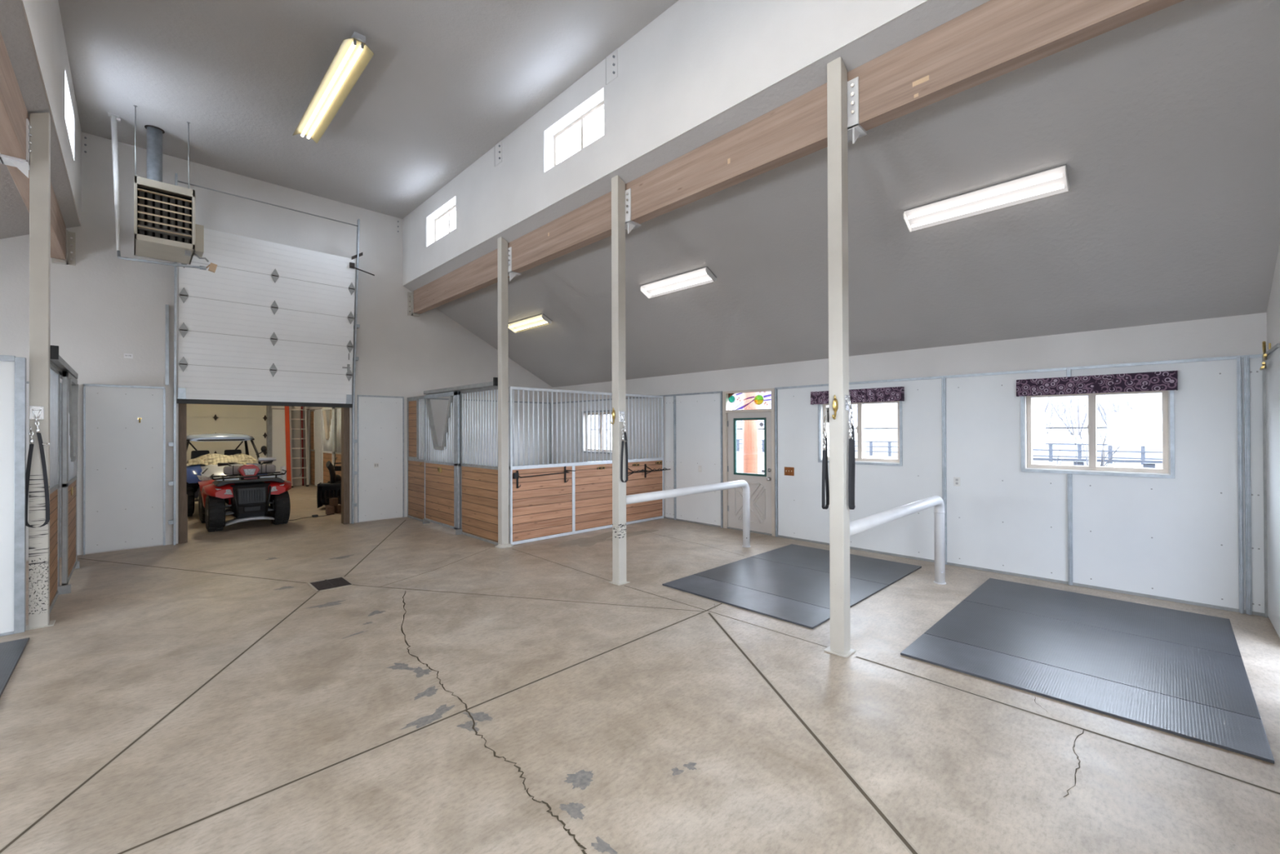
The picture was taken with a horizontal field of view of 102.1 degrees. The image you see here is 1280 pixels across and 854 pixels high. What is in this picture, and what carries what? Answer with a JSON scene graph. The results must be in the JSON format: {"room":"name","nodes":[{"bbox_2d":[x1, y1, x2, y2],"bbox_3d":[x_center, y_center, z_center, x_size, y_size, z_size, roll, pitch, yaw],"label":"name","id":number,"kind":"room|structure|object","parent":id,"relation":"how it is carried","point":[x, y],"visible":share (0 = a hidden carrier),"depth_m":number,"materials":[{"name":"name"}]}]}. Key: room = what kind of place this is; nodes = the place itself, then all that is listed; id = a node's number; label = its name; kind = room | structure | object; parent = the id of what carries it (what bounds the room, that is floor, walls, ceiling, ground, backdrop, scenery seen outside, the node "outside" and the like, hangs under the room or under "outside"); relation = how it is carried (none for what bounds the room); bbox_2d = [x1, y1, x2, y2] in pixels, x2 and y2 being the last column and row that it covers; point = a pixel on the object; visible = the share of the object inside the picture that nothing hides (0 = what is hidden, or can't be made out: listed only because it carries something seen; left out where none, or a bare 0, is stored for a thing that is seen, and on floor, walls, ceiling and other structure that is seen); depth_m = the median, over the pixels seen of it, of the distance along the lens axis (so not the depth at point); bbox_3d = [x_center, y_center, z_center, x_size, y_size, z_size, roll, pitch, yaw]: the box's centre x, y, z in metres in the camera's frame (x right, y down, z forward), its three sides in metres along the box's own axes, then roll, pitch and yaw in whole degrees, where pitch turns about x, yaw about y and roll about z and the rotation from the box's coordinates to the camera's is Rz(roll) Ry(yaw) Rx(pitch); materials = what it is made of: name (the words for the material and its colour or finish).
{"room":"horse stable","nodes":[
{"label":"horse stable","id":0,"kind":"room"},
{"bbox_2d":[0,0,79,239],"bbox_3d":[-5.269,-1.971,1.970,3.686,1.971,11.640,0,0,-44],"label":"ceiling","id":1,"kind":"structure","parent":0,"point":[14,213],"depth_m":5.01,"materials":[{"name":"paint"}]},
{"bbox_2d":[20,0,81,226],"bbox_3d":[-4.029,-3.576,3.161,0.260,1.368,11.690,0,0,-44],"label":"wall","id":2,"kind":"structure","parent":0,"point":[42,17],"depth_m":5.14,"materials":[{"name":"paint"}]},
{"bbox_2d":[203,405,340,485],"bbox_3d":[-12.437,-0.680,15.128,11.635,5.300,0.205,0,0,-44],"label":"wall","id":3,"kind":"structure","parent":0,"point":[278,434],"depth_m":16.41,"materials":[{"name":"paint"}]},
{"bbox_2d":[186,404,271,474],"bbox_3d":[-12.370,-0.281,14.998,2.780,4.300,0.160,0,0,-44],"label":"door","id":4,"kind":"structure","parent":3,"relation":"in","point":[248,420],"depth_m":15.24,"materials":[{"name":"metal"}]},
{"bbox_2d":[0,132,552,561],"bbox_3d":[-6.399,-1.220,8.954,11.635,6.275,0.184,0,0,-44],"label":"wall","id":5,"kind":"structure","parent":0,"point":[104,307],"depth_m":7.99,"materials":[{"name":"paint"}]},
{"bbox_2d":[51,229,75,266],"bbox_3d":[-8.034,-2.510,7.209,0.215,0.470,0.088,0,0,-44],"label":"hanger","id":6,"kind":"object","parent":5,"relation":"attached to","point":[70,236],"visible":1,"depth_m":7.27,"materials":[{"name":"paint"}]},
{"bbox_2d":[82,133,89,157],"bbox_3d":[-7.914,-4.025,7.385,0.070,0.320,0.022,0,0,-44],"label":"ceiling plate","id":7,"kind":"object","parent":5,"relation":"attached to","point":[86,138],"visible":1,"depth_m":7.39,"materials":[{"name":"paint"}]},
{"bbox_2d":[124,353,133,358],"bbox_3d":[-7.598,-1.055,7.679,0.095,0.065,0.007,0,0,-44],"label":"door sign","id":8,"kind":"object","parent":5,"relation":"attached to","point":[126,355],"visible":1,"depth_m":7.68,"materials":[{"name":"white plastic"}]},
{"bbox_2d":[177,403,187,543],"bbox_3d":[-7.211,0.352,8.155,0.110,2.930,0.192,0,0,-44],"label":"trim","id":9,"kind":"structure","parent":5,"relation":"attached to","point":[183,496],"depth_m":8.09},
{"bbox_2d":[164,173,374,545],"bbox_3d":[-6.118,-0.994,8.806,2.915,5.620,0.464,0,0,-44],"label":"door","id":10,"kind":"structure","parent":5,"relation":"in","point":[273,324],"depth_m":8.64,"materials":[{"name":"metal"}]},
{"bbox_2d":[341,407,349,524],"bbox_3d":[-5.563,0.354,9.766,0.100,2.930,0.192,0,0,-44],"label":"trim","id":11,"kind":"structure","parent":5,"relation":"attached to","point":[344,411],"depth_m":9.70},
{"bbox_2d":[373,462,378,467],"bbox_3d":[-5.127,0.744,10.056,0.090,0.090,0.009,0,0,-44],"label":"wall outlet","id":12,"kind":"object","parent":5,"relation":"attached to","point":[375,464],"visible":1,"depth_m":10.05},
{"bbox_2d":[395,218,401,235],"bbox_3d":[-4.841,-4.020,10.390,0.100,0.320,0.022,0,0,-44],"label":"ceiling plate","id":13,"kind":"object","parent":5,"relation":"attached to","point":[398,221],"visible":1,"depth_m":10.39,"materials":[{"name":"paint"}]},
{"bbox_2d":[407,292,419,316],"bbox_3d":[-4.616,-2.505,10.551,0.215,0.470,0.088,0,0,-44],"label":"hanger","id":14,"kind":"object","parent":5,"relation":"attached to","point":[410,295],"visible":1,"depth_m":10.52,"materials":[{"name":"paint"}]},
{"bbox_2d":[57,0,678,218],"bbox_3d":[-2.378,-4.297,4.816,4.813,0.120,11.640,0,0,-44],"label":"ceiling","id":15,"kind":"structure","parent":0,"point":[444,82],"depth_m":6.20,"materials":[{"name":"paint"}]},
{"bbox_2d":[107,112,217,272],"bbox_3d":[-6.602,-3.218,7.133,1.192,1.988,0.284,0,0,-24],"label":"gas pipe","id":16,"kind":"object","parent":15,"relation":"hanging from","point":[114,118],"visible":1,"depth_m":6.98,"materials":[{"name":"metal"}]},
{"bbox_2d":[133,105,208,264],"bbox_3d":[-6.624,-3.283,7.314,0.781,1.853,0.880,0,0,-44],"label":"heater","id":17,"kind":"object","parent":15,"relation":"hanging from","point":[166,228],"visible":1,"depth_m":7.12,"materials":[{"name":"metal"}]},
{"bbox_2d":[144,124,164,182],"bbox_3d":[-6.861,-3.741,7.309,0.210,0.935,0.210,0,0,-44],"label":"vent","id":18,"kind":"object","parent":17,"relation":"attached to","point":[154,134],"depth_m":7.25,"materials":[{"name":"metal"}]},
{"bbox_2d":[292,31,373,143],"bbox_3d":[-3.825,-4.124,6.351,0.296,0.202,2.480,0,0,-44],"label":"strip light","id":19,"kind":"object","parent":15,"relation":"hanging from","point":[353,55],"visible":1,"depth_m":6.16,"materials":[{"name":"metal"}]},
{"bbox_2d":[0,484,1279,853],"bbox_3d":[-5.365,1.868,7.892,11.835,0.122,20.290,0,0,-44],"label":"floor","id":20,"kind":"structure","parent":0,"point":[465,694],"depth_m":3.11,"materials":[{"name":"concrete"}]},
{"bbox_2d":[0,355,26,635],"bbox_3d":[-6.632,0.585,3.349,3.430,2.410,0.070,0,0,-44],"label":"wall","id":21,"kind":"structure","parent":20,"relation":"on","point":[12,368],"depth_m":4.49,"materials":[{"name":"paint"}]},
{"bbox_2d":[0,637,29,697],"bbox_3d":[-5.069,1.775,3.158,1.570,0.016,1.825,0,0,-44],"label":"rubber mat","id":22,"kind":"object","parent":20,"relation":"on","point":[11,651],"visible":1,"depth_m":3.98,"materials":[{"name":"grey rubber"}]},
{"bbox_2d":[0,112,55,630],"bbox_3d":[-5.460,-0.529,4.609,0.325,4.644,0.232,0,0,-44],"label":"steel post","id":23,"kind":"object","parent":20,"relation":"on","point":[37,161],"visible":0.97,"depth_m":4.63,"materials":[{"name":"metal"}]},
{"bbox_2d":[0,31,66,259],"bbox_3d":[-4.069,-2.588,3.086,0.141,0.465,11.350,0,0,-44],"label":"beam","id":24,"kind":"structure","parent":23,"relation":"attached to","point":[14,114],"depth_m":4.32,"materials":[{"name":"brown wood"}]},
{"bbox_2d":[25,405,49,527],"bbox_3d":[-5.372,0.352,4.606,0.155,1.079,0.044,0,0,-44],"label":"tie","id":25,"kind":"object","parent":23,"relation":"attached to","point":[36,412],"visible":1,"depth_m":4.61,"materials":[{"name":"rubber"}]},
{"bbox_2d":[49,345,79,612],"bbox_3d":[-6.675,0.531,6.030,0.127,2.545,3.587,0,0,-44],"label":"stall","id":26,"kind":"object","parent":20,"relation":"on","point":[59,367],"visible":0.8,"depth_m":5.59,"materials":[{"name":"black metal"}]},
{"bbox_2d":[186,433,267,516],"bbox_3d":[-9.535,0.999,11.754,1.643,1.713,3.093,0,0,-44],"label":"utility vehicle","id":27,"kind":"object","parent":20,"relation":"on","point":[195,473],"visible":0.27,"depth_m":11.22,"materials":[{"name":"metal"}]},
{"bbox_2d":[186,453,256,466],"bbox_3d":[-9.359,0.724,11.576,1.169,0.279,0.759,0,0,-44],"label":"cloth cover","id":28,"kind":"object","parent":27,"relation":"on","point":[239,458],"visible":0.98,"depth_m":11.42,"materials":[{"name":"beige fabric"}]},
{"bbox_2d":[200,462,243,480],"bbox_3d":[-8.828,1.027,11.031,1.000,0.460,1.070,0,0,-44],"label":"hood","id":29,"kind":"object","parent":27,"relation":"attached to","point":[206,471],"depth_m":10.75,"materials":[{"name":"white metal"}]},
{"bbox_2d":[258,445,266,453],"bbox_3d":[-8.806,0.543,12.030,0.217,0.217,0.074,0,0,-31],"label":"mirror","id":30,"kind":"object","parent":27,"relation":"attached to","point":[264,448],"depth_m":12.03,"materials":[{"name":"black metal"}]},
{"bbox_2d":[198,460,291,532],"bbox_3d":[-7.531,1.240,9.832,1.280,1.195,2.076,0,0,-44],"label":"atv","id":31,"kind":"object","parent":20,"relation":"on","point":[249,495],"visible":1,"depth_m":9.21,"materials":[{"name":"plastic"}]},
{"bbox_2d":[214,474,280,480],"bbox_3d":[-7.143,0.918,9.428,0.930,0.040,0.400,0,0,-44],"label":"rack","id":32,"kind":"object","parent":31,"relation":"on","point":[273,476],"depth_m":9.33,"materials":[{"name":"black metal"}]},
{"bbox_2d":[222,463,275,475],"bbox_3d":[-7.245,0.789,9.608,0.775,0.184,0.184,0,0,-44],"label":"roll","id":33,"kind":"object","parent":31,"relation":"on","point":[227,470],"visible":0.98,"depth_m":9.65,"materials":[{"name":"fabric"}]},
{"bbox_2d":[257,457,275,461],"bbox_3d":[-7.191,0.621,9.971,0.280,0.074,0.076,0,0,-44],"label":"tube","id":34,"kind":"object","parent":31,"relation":"on","point":[260,459],"visible":1,"depth_m":9.94,"materials":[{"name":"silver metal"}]},
{"bbox_2d":[280,466,286,479],"bbox_3d":[-6.812,1.060,9.877,0.094,0.611,0.113,0,0,-44],"label":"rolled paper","id":35,"kind":"object","parent":31,"relation":"on","point":[283,477],"visible":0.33,"depth_m":9.85,"materials":[{"name":"white paper"}]},
{"bbox_2d":[284,405,291,482],"bbox_3d":[-10.880,0.067,15.956,0.412,3.599,0.112,0,0,43],"label":"plank","id":36,"kind":"object","parent":20,"relation":"on","point":[286,408],"visible":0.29,"depth_m":15.91,"materials":[{"name":"paint"}]},
{"bbox_2d":[288,406,308,487],"bbox_3d":[-10.744,-0.080,16.253,0.470,3.900,0.494,0,0,-44],"label":"ladder","id":37,"kind":"object","parent":20,"relation":"on","point":[290,409],"visible":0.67,"depth_m":16.22,"materials":[{"name":"metal"}]},
{"bbox_2d":[301,406,303,485],"bbox_3d":[-10.753,0.366,16.462,0.169,2.992,0.050,0,0,36],"label":"pole","id":38,"kind":"object","parent":20,"relation":"on","point":[302,442],"visible":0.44,"depth_m":16.44,"materials":[{"name":"metal"}]},
{"bbox_2d":[288,513,334,520],"bbox_3d":[-6.640,1.804,10.437,0.124,0.045,0.934,0,0,31],"label":"power cable","id":39,"kind":"object","parent":20,"relation":"on","point":[314,515],"visible":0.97,"depth_m":10.45,"materials":[{"name":"rubber"}]},
{"bbox_2d":[310,407,341,487],"bbox_3d":[-7.777,0.627,13.740,0.130,2.440,8.330,0,0,-44],"label":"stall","id":40,"kind":"object","parent":20,"relation":"on","point":[323,441],"visible":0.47,"depth_m":15.33,"materials":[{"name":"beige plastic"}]},
{"bbox_2d":[316,457,341,507],"bbox_3d":[-7.115,1.223,12.137,0.612,1.241,1.355,0,0,-23],"label":"snow blower","id":41,"kind":"object","parent":20,"relation":"on","point":[332,488],"visible":0.56,"depth_m":11.74,"materials":[{"name":"black plastic"}]},
{"bbox_2d":[325,506,334,515],"bbox_3d":[-6.498,1.747,10.835,0.140,0.159,0.120,0,0,-44],"label":"wood block","id":42,"kind":"object","parent":20,"relation":"on","point":[329,509],"visible":1,"depth_m":10.79,"materials":[{"name":"brown wood"}]},
{"bbox_2d":[306,576,354,591],"bbox_3d":[-3.531,1.788,5.899,0.367,0.008,0.465,0,0,-44],"label":"floor drain","id":43,"kind":"object","parent":20,"relation":"on","point":[340,581],"visible":1,"depth_m":5.88,"materials":[{"name":"metal"}]},
{"bbox_2d":[334,504,341,513],"bbox_3d":[-6.446,1.748,11.025,0.120,0.159,0.140,0,0,11],"label":"wood block","id":44,"kind":"object","parent":20,"relation":"on","point":[338,508],"visible":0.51,"depth_m":10.96,"materials":[{"name":"brown wood"}]},
{"bbox_2d":[328,497,337,506],"bbox_3d":[-6.469,1.587,10.920,0.100,0.159,0.130,0,0,23],"label":"wood block","id":45,"kind":"object","parent":44,"relation":"on","point":[332,501],"visible":1,"depth_m":10.88,"materials":[{"name":"brown wood"}]},
{"bbox_2d":[339,411,340,452],"bbox_3d":[-7.120,0.648,14.326,0.050,2.400,8.450,0,0,-44],"label":"divider","id":46,"kind":"object","parent":20,"relation":"on","point":[340,411],"visible":0.07,"depth_m":17.24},
{"bbox_2d":[407,377,497,545],"bbox_3d":[-3.437,0.536,9.123,0.127,2.545,3.692,0,0,-44],"label":"stall","id":47,"kind":"object","parent":20,"relation":"on","point":[462,497],"visible":0.88,"depth_m":8.79,"materials":[{"name":"brown wood"}]},
{"bbox_2d":[495,542,513,548],"bbox_3d":[-2.035,1.774,7.774,0.269,0.045,0.224,0,0,-44],"label":"mortar collar","id":48,"kind":"object","parent":20,"relation":"on","point":[504,545],"visible":0.87,"depth_m":7.71,"materials":[{"name":"grey concrete"}]},
{"bbox_2d":[495,236,521,546],"bbox_3d":[-2.000,-0.525,7.836,0.325,4.644,0.232,0,0,-44],"label":"steel post","id":49,"kind":"object","parent":20,"relation":"on","point":[504,254],"visible":0.82,"depth_m":7.76,"materials":[{"name":"metal"}]},
{"bbox_2d":[413,0,1184,314],"bbox_3d":[-0.584,-2.583,6.492,0.144,0.465,11.350,0,0,-44],"label":"beam","id":50,"kind":"structure","parent":49,"relation":"attached to","point":[995,38],"depth_m":4.05,"materials":[{"name":"brown wood"}]},
{"bbox_2d":[508,386,663,544],"bbox_3d":[-0.764,0.594,9.037,3.395,2.410,0.061,0,0,-44],"label":"stall","id":51,"kind":"object","parent":20,"relation":"on","point":[544,507],"depth_m":8.64,"materials":[{"name":"brown wood"}]},
{"bbox_2d":[512,466,575,488],"bbox_3d":[-1.494,0.792,8.179,1.070,0.290,0.173,0,0,-44],"label":"bar","id":52,"kind":"object","parent":51,"relation":"attached to","point":[515,475],"visible":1,"depth_m":7.99,"materials":[{"name":"black metal"}]},
{"bbox_2d":[627,467,648,475],"bbox_3d":[-0.079,0.838,9.330,0.174,0.260,0.506,0,0,-44],"label":"rack","id":53,"kind":"object","parent":51,"relation":"attached to","point":[637,471],"visible":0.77,"depth_m":9.28,"materials":[{"name":"black metal"}]},
{"bbox_2d":[641,463,670,477],"bbox_3d":[0.307,0.833,9.636,0.174,0.260,0.606,0,0,-44],"label":"rack","id":54,"kind":"object","parent":51,"relation":"attached to","point":[646,466],"visible":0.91,"depth_m":9.72,"materials":[{"name":"black metal"}]},
{"bbox_2d":[608,174,641,585],"bbox_3d":[-0.176,-0.541,5.971,0.325,4.644,0.232,0,0,-44],"label":"steel post","id":55,"kind":"object","parent":20,"relation":"on","point":[621,220],"visible":0.99,"depth_m":5.90,"materials":[{"name":"metal"}]},
{"bbox_2d":[610,407,615,424],"bbox_3d":[-0.313,-0.125,5.891,0.058,0.194,0.044,0,0,-44],"label":"hook","id":56,"kind":"object","parent":55,"relation":"attached to","point":[613,413],"visible":1,"depth_m":5.89,"materials":[{"name":"gold metal"}]},
{"bbox_2d":[619,411,628,482],"bbox_3d":[-0.182,0.224,5.876,0.110,0.806,0.046,0,0,-44],"label":"tie","id":57,"kind":"object","parent":55,"relation":"attached to","point":[622,414],"visible":1,"depth_m":5.87,"materials":[{"name":"rubber"}]},
{"bbox_2d":[626,480,751,547],"bbox_3d":[0.718,1.283,6.866,2.554,0.999,0.124,0,0,-44],"label":"rail","id":58,"kind":"object","parent":20,"relation":"on","point":[648,496],"visible":0.98,"depth_m":7.06,"materials":[{"name":"metal"}]},
{"bbox_2d":[662,573,830,628],"bbox_3d":[1.075,1.765,5.355,0.546,0.016,1.801,0,0,-44],"label":"rubber mat","id":59,"kind":"object","parent":20,"relation":"on","point":[800,613],"visible":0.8,"depth_m":5.23,"materials":[{"name":"grey rubber"}]},
{"bbox_2d":[693,556,888,608],"bbox_3d":[1.701,1.766,5.968,1.194,0.016,1.801,0,0,-44],"label":"rubber mat","id":60,"kind":"object","parent":20,"relation":"on","point":[803,584],"visible":0.78,"depth_m":5.88,"materials":[{"name":"grey rubber"}]},
{"bbox_2d":[751,543,921,586],"bbox_3d":[2.527,1.767,6.775,1.104,0.016,1.801,0,0,-44],"label":"rubber mat","id":61,"kind":"object","parent":20,"relation":"on","point":[862,567],"visible":0.89,"depth_m":6.65,"materials":[{"name":"grey rubber"}]},
{"bbox_2d":[823,57,866,657],"bbox_3d":[1.637,-0.557,4.117,0.325,4.644,0.232,0,0,-44],"label":"steel post","id":62,"kind":"object","parent":20,"relation":"on","point":[844,127],"visible":0.99,"depth_m":4.04,"materials":[{"name":"metal"}]},
{"bbox_2d":[822,407,829,509],"bbox_3d":[1.479,0.249,4.110,0.096,0.807,0.048,0,0,-44],"label":"tie","id":63,"kind":"object","parent":62,"relation":"attached to","point":[824,456],"visible":0.94,"depth_m":4.10,"materials":[{"name":"rubber"}]},
{"bbox_2d":[831,394,838,419],"bbox_3d":[1.512,-0.156,4.025,0.058,0.194,0.044,0,0,-44],"label":"hook","id":64,"kind":"object","parent":62,"relation":"attached to","point":[835,403],"visible":1,"depth_m":4.02,"materials":[{"name":"gold metal"}]},
{"bbox_2d":[844,395,855,509],"bbox_3d":[1.643,0.196,4.032,0.092,0.892,0.048,0,0,-44],"label":"tie","id":65,"kind":"object","parent":62,"relation":"attached to","point":[851,455],"visible":1,"depth_m":4.02,"materials":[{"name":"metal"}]},
{"bbox_2d":[849,495,946,584],"bbox_3d":[2.529,1.267,5.014,2.554,0.999,0.124,0,0,-44],"label":"rail","id":66,"kind":"object","parent":20,"relation":"on","point":[868,522],"visible":0.96,"depth_m":5.50,"materials":[{"name":"metal"}]},
{"bbox_2d":[900,633,1274,763],"bbox_3d":[2.853,1.749,3.536,0.546,0.016,1.837,0,0,-44],"label":"rubber mat","id":67,"kind":"object","parent":20,"relation":"on","point":[1245,735],"visible":1,"depth_m":3.33,"materials":[{"name":"grey rubber"}]},
{"bbox_2d":[924,600,1261,719],"bbox_3d":[3.479,1.750,4.149,1.194,0.016,1.837,0,0,-44],"label":"rubber mat","id":68,"kind":"object","parent":20,"relation":"on","point":[1215,679],"visible":0.99,"depth_m":3.96,"materials":[{"name":"grey rubber"}]},
{"bbox_2d":[964,577,1240,656],"bbox_3d":[4.305,1.751,4.956,1.104,0.016,1.837,0,0,-44],"label":"rubber mat","id":69,"kind":"object","parent":20,"relation":"on","point":[1215,633],"visible":1,"depth_m":4.81,"materials":[{"name":"grey rubber"}]},
{"bbox_2d":[402,0,929,285],"bbox_3d":[-0.688,-3.571,6.428,0.260,1.368,11.690,0,0,-44],"label":"wall","id":70,"kind":"structure","parent":0,"point":[698,60],"depth_m":5.45,"materials":[{"name":"paint"}]},
{"bbox_2d":[435,205,455,241],"bbox_3d":[-3.392,-3.616,9.287,0.080,0.550,1.230,0,0,-44],"label":"window","id":71,"kind":"structure","parent":70,"relation":"in","point":[449,213],"depth_m":9.46,"materials":[{"name":"white glass"}]},
{"bbox_2d":[494,140,502,166],"bbox_3d":[-2.112,-4.065,7.683,0.022,0.313,0.211,0,0,-44],"label":"metal bracket","id":72,"kind":"object","parent":70,"relation":"attached to","point":[498,148],"visible":1,"depth_m":7.68,"materials":[{"name":"metal"}]},
{"bbox_2d":[554,101,604,165],"bbox_3d":[-0.703,-3.639,6.536,0.080,0.550,1.215,0,0,-44],"label":"window frame","id":73,"kind":"structure","parent":70,"relation":"in","point":[581,122],"depth_m":6.57,"materials":[{"name":"beige plastic"}]},
{"bbox_2d":[605,48,617,84],"bbox_3d":[-0.325,-4.081,5.856,0.022,0.313,0.199,0,0,-44],"label":"metal bracket","id":74,"kind":"object","parent":70,"relation":"attached to","point":[611,60],"visible":1,"depth_m":5.86,"materials":[{"name":"metal"}]},
{"bbox_2d":[403,0,1279,387],"bbox_3d":[0.543,-1.962,7.652,3.728,1.971,11.640,0,0,-44],"label":"ceiling","id":75,"kind":"structure","parent":0,"point":[1164,124],"depth_m":4.91,"materials":[{"name":"paint"}]},
{"bbox_2d":[508,313,552,333],"bbox_3d":[-2.154,-2.000,10.036,0.235,0.172,1.235,0,0,-44],"label":"ceiling light","id":76,"kind":"object","parent":75,"relation":"attached to","point":[540,320],"visible":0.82,"depth_m":9.91,"materials":[{"name":"white plastic"}]},
{"bbox_2d":[640,266,716,298],"bbox_3d":[0.516,-2.023,7.305,0.235,0.172,1.235,0,0,-44],"label":"ceiling light","id":77,"kind":"object","parent":75,"relation":"attached to","point":[704,275],"visible":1,"depth_m":7.20,"materials":[{"name":"white plastic"}]},
{"bbox_2d":[902,164,1069,231],"bbox_3d":[3.086,-2.041,4.691,0.235,0.172,1.235,0,0,-44],"label":"ceiling light","id":78,"kind":"object","parent":75,"relation":"attached to","point":[1055,180],"visible":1,"depth_m":4.59,"materials":[{"name":"white plastic"}]},
{"bbox_2d":[552,312,1266,616],"bbox_3d":[1.904,0.406,8.858,0.210,2.965,11.590,0,0,-44],"label":"wall","id":79,"kind":"structure","parent":0,"point":[1195,536],"depth_m":6.14,"materials":[{"name":"paint"}]},
{"bbox_2d":[581,409,612,453],"bbox_3d":[-0.872,0.113,11.706,0.180,0.960,1.220,0,0,-44],"label":"window","id":80,"kind":"structure","parent":79,"relation":"in","point":[608,411],"depth_m":11.86,"materials":[{"name":"metal"}]},
{"bbox_2d":[698,465,702,471],"bbox_3d":[1.109,0.775,9.563,0.013,0.120,0.075,0,0,-44],"label":"light switch","id":81,"kind":"object","parent":79,"relation":"attached to","point":[700,466],"visible":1,"depth_m":9.55,"materials":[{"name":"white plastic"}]},
{"bbox_2d":[722,387,775,536],"bbox_3d":[1.895,0.578,8.868,0.190,2.420,1.040,0,0,-44],"label":"door","id":82,"kind":"structure","parent":79,"relation":"in","point":[762,486],"depth_m":8.81,"materials":[{"name":"beige plastic"}]},
{"bbox_2d":[784,466,794,475],"bbox_3d":[2.380,0.709,8.258,0.020,0.135,0.170,0,0,-44],"label":"light switch","id":83,"kind":"object","parent":79,"relation":"attached to","point":[789,471],"visible":1,"depth_m":8.25,"materials":[{"name":"orange metal"}]},
{"bbox_2d":[810,386,904,404],"bbox_3d":[3.097,-0.444,7.466,0.101,0.193,1.318,0,0,-44],"label":"window valance","id":84,"kind":"object","parent":79,"relation":"attached to","point":[889,393],"visible":0.73,"depth_m":7.27,"materials":[{"name":"fabric"}]},
{"bbox_2d":[817,400,902,466],"bbox_3d":[3.207,0.057,7.534,0.180,0.960,1.210,0,0,-44],"label":"window","id":85,"kind":"structure","parent":79,"relation":"in","point":[860,460],"depth_m":7.51,"materials":[{"name":"metal"}]},
{"bbox_2d":[953,476,959,486],"bbox_3d":[4.032,0.694,6.577,0.010,0.115,0.075,0,0,-44],"label":"power outlet","id":86,"kind":"object","parent":79,"relation":"attached to","point":[956,479],"visible":1,"depth_m":6.57,"materials":[{"name":"white plastic"}]},
{"bbox_2d":[1016,370,1177,396],"bbox_3d":[4.899,-0.460,5.623,0.101,0.193,1.313,0,0,-44],"label":"window valance","id":87,"kind":"object","parent":79,"relation":"attached to","point":[1154,380],"visible":1,"depth_m":5.54,"materials":[{"name":"fabric"}]},
{"bbox_2d":[1020,390,1174,478],"bbox_3d":[4.993,0.042,5.707,0.180,0.960,1.260,0,0,-44],"label":"window","id":88,"kind":"structure","parent":79,"relation":"in","point":[1167,471],"depth_m":5.68,"materials":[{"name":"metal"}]},
{"bbox_2d":[1262,244,1279,637],"bbox_3d":[1.691,-1.290,0.679,11.635,6.275,0.190,0,0,-44],"label":"wall","id":89,"kind":"structure","parent":0,"point":[1271,374],"depth_m":4.49,"materials":[{"name":"paint"}]},
{"bbox_2d":[1259,341,1271,370],"bbox_3d":[5.544,-0.631,4.581,0.536,0.249,0.065,0,0,-41],"label":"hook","id":90,"kind":"object","parent":89,"relation":"attached to","point":[1264,343],"visible":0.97,"depth_m":4.59,"materials":[{"name":"gold metal"}]},
{"label":"outside","id":91,"kind":"structure","parent":0,"visible":0},
{"bbox_2d":[589,426,1162,474],"bbox_3d":[42.628,-0.499,90.632,172.320,6.200,250.000,0,0,-44],"label":"outdoor view","id":92,"kind":"structure","parent":91,"point":[1140,435],"depth_m":55.31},
{"bbox_2d":[732,394,742,431],"bbox_3d":[21.346,-4.094,115.061,7.748,9.885,10.411,0,0,-44],"label":"bare tree","id":93,"kind":"object","parent":92,"relation":"on","point":[734,394],"visible":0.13,"depth_m":114.93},
{"bbox_2d":[742,391,758,473],"bbox_3d":[2.331,0.407,10.918,0.330,3.020,0.330,0,0,-44],"label":"porch post","id":94,"kind":"object","parent":92,"relation":"on","point":[750,451],"visible":0.38,"depth_m":10.79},
{"bbox_2d":[736,439,1162,464],"bbox_3d":[22.381,1.807,41.447,0.240,1.290,56.200,0,0,-44],"label":"rail fence","id":95,"kind":"object","parent":92,"relation":"on","point":[1051,449],"visible":0.13,"depth_m":34.68,"materials":[{"name":"metal"}]},
{"bbox_2d":[1032,396,1075,434],"bbox_3d":[53.183,-3.382,68.856,6.894,8.767,9.014,0,0,-44],"label":"bare tree","id":96,"kind":"object","parent":92,"relation":"on","point":[1043,420],"visible":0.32,"depth_m":68.63,"materials":[{"name":"white plant"}]},
{"bbox_2d":[1048,395,1104,435],"bbox_3d":[55.001,-3.469,65.174,4.947,9.088,6.269,0,0,-44],"label":"bare tree","id":97,"kind":"object","parent":92,"relation":"on","point":[1070,399],"visible":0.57,"depth_m":65.04,"materials":[{"name":"white plant"}]},
{"bbox_2d":[1032,402,1159,468],"bbox_3d":[6.453,0.438,8.357,1.650,3.080,2.806,0,0,-44],"label":"bare shrub","id":98,"kind":"object","parent":92,"relation":"on","point":[1103,454],"visible":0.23,"depth_m":7.87,"materials":[{"name":"grey plant"}]},
{"bbox_2d":[1032,457,1162,468],"bbox_3d":[9.654,1.224,7.261,0.180,1.485,9.040,0,0,-44],"label":"rail fence","id":99,"kind":"object","parent":92,"relation":"on","point":[1146,464],"visible":0.13,"depth_m":8.80,"materials":[{"name":"metal"}]},
{"bbox_2d":[1084,394,1136,433],"bbox_3d":[58.826,-2.528,64.914,4.452,6.784,5.040,0,0,-44],"label":"bare tree","id":100,"kind":"object","parent":92,"relation":"on","point":[1101,408],"visible":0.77,"depth_m":65.09,"materials":[{"name":"white plant"}]},
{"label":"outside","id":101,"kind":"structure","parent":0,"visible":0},
{"bbox_2d":[589,391,1162,429],"bbox_3d":[69.449,-15.295,143.555,100.000,31.262,348.000,0,0,-44],"label":"sky","id":102,"kind":"structure","parent":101,"point":[874,415],"depth_m":81.58,"materials":[{"name":"white"}]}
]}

